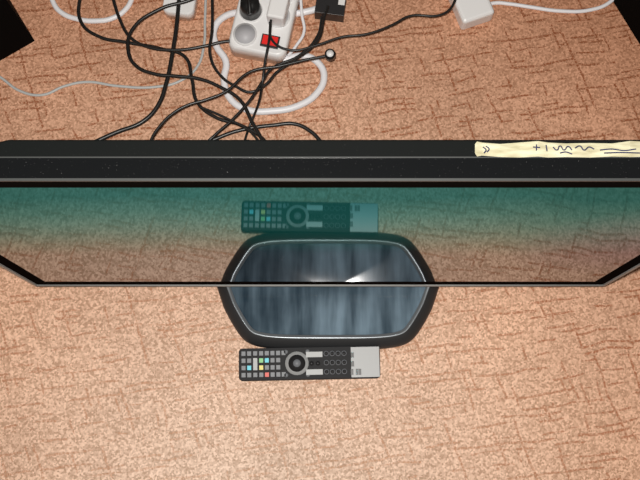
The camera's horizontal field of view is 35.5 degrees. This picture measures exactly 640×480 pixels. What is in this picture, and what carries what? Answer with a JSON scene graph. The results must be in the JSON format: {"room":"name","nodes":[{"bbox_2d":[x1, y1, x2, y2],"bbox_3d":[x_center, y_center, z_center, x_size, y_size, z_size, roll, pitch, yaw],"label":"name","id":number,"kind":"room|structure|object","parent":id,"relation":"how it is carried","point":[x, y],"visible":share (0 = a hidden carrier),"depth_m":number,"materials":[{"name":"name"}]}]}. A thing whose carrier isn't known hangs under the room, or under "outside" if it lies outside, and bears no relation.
{"room":"living room","nodes":[
{"label":"living room","id":0,"kind":"room"},
{"bbox_2d":[0,0,639,479],"bbox_3d":[0.000,0.081,1.617,5.000,0.001,5.000,0,78,0],"label":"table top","id":1,"kind":"structure","parent":0,"point":[97,383],"depth_m":1.61,"materials":[{"name":"carpet"}]},
{"bbox_2d":[0,0,34,60],"bbox_3d":[-0.659,-0.497,1.277,0.220,0.901,0.300,-32,80,-6],"label":"speaker","id":2,"kind":"object","parent":1,"relation":"on","point":[14,34],"visible":1,"depth_m":1.65},
{"bbox_2d":[50,0,133,23],"bbox_3d":[-0.392,-0.403,1.713,0.153,0.009,0.070,0,78,0],"label":"cable","id":3,"kind":"object","parent":1,"relation":"on","point":[128,5],"visible":0.94,"depth_m":1.71,"materials":[{"name":"white plastic"}]},
{"bbox_2d":[0,0,206,96],"bbox_3d":[-0.360,-0.297,1.693,0.409,0.005,0.148,-20,79,-4],"label":"coaxial cable","id":4,"kind":"object","parent":1,"relation":"on","point":[205,1],"visible":0.93,"depth_m":1.68,"materials":[{"name":"grey plastic"}]},
{"bbox_2d":[163,0,198,20],"bbox_3d":[-0.237,-0.409,1.700,0.054,0.036,0.060,8,78,2],"label":"power adapter","id":5,"kind":"object","parent":1,"relation":"on","point":[188,10],"visible":0.87,"depth_m":1.69,"materials":[{"name":"white plastic"}]},
{"bbox_2d":[229,0,299,64],"bbox_3d":[-0.080,-0.437,1.683,0.098,0.082,0.261,12,79,2],"label":"power strip","id":6,"kind":"object","parent":1,"relation":"on","point":[249,33],"visible":0.95,"depth_m":1.66,"materials":[{"name":"white plastic"}]},
{"bbox_2d":[260,33,279,49],"bbox_3d":[-0.083,-0.330,1.658,0.030,0.008,0.021,12,79,2],"label":"rocker switch","id":7,"kind":"object","parent":6,"relation":"attached to","point":[263,36],"depth_m":1.66,"materials":[{"name":"red plastic"}]},
{"bbox_2d":[77,0,455,139],"bbox_3d":[-0.097,-0.202,1.613,0.653,0.124,0.480,0,78,0],"label":"cable","id":8,"kind":"object","parent":1,"relation":"on","point":[329,55],"visible":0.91,"depth_m":1.64,"materials":[{"name":"black plastic"}]},
{"bbox_2d":[210,6,327,114],"bbox_3d":[-0.082,-0.320,1.693,0.209,0.020,0.231,0,78,0],"label":"extension cord","id":9,"kind":"object","parent":1,"relation":"on","point":[310,10],"visible":0.69,"depth_m":1.68,"materials":[{"name":"white plastic"}]},
{"bbox_2d":[287,0,305,56],"bbox_3d":[-0.034,-0.367,1.692,0.025,0.005,0.126,9,78,2],"label":"cable","id":10,"kind":"object","parent":1,"relation":"on","point":[300,1],"visible":0.94,"depth_m":1.69,"materials":[{"name":"white plastic"}]},
{"bbox_2d":[239,346,379,380],"bbox_3d":[-0.017,0.195,1.583,0.223,0.021,0.051,-1,78,0],"label":"remote control","id":11,"kind":"object","parent":1,"relation":"on","point":[341,362],"visible":1,"depth_m":1.57,"materials":[{"name":"black plastic"},{"name":"gray plastic"},{"name":"rubber"}]},
{"bbox_2d":[0,140,639,348],"bbox_3d":[0.000,0.009,1.284,0.890,0.681,0.200,0,78,0],"label":"television","id":12,"kind":"object","parent":1,"relation":"on","point":[302,243],"visible":1,"depth_m":1.14,"materials":[{"name":"black plastic"}]},
{"bbox_2d":[475,141,639,156],"bbox_3d":[0.233,-0.087,0.954,0.170,0.004,0.016,0,78,0],"label":"tape","id":13,"kind":"object","parent":12,"relation":"on","point":[534,148],"visible":1,"depth_m":0.95,"materials":[{"name":"beige paper"}]},
{"bbox_2d":[449,0,613,29],"bbox_3d":[0.368,-0.427,1.704,0.307,0.036,0.098,-9,78,-2],"label":"power adapter","id":14,"kind":"object","parent":1,"relation":"on","point":[468,13],"visible":1,"depth_m":1.68,"materials":[{"name":"white plastic"}]},
{"bbox_2d":[614,0,639,43],"bbox_3d":[0.585,-0.614,1.301,0.250,0.901,0.400,-27,80,-5],"label":"speaker","id":15,"kind":"object","parent":1,"relation":"on","point":[629,10],"visible":1,"depth_m":1.69},
{"bbox_2d":[314,0,346,21],"bbox_3d":[0.021,-0.415,1.705,0.050,0.029,0.075,8,78,2],"label":"power adapter","id":16,"kind":"object","parent":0,"point":[336,11],"depth_m":1.69,"materials":[{"name":"black plastic"}]}
]}

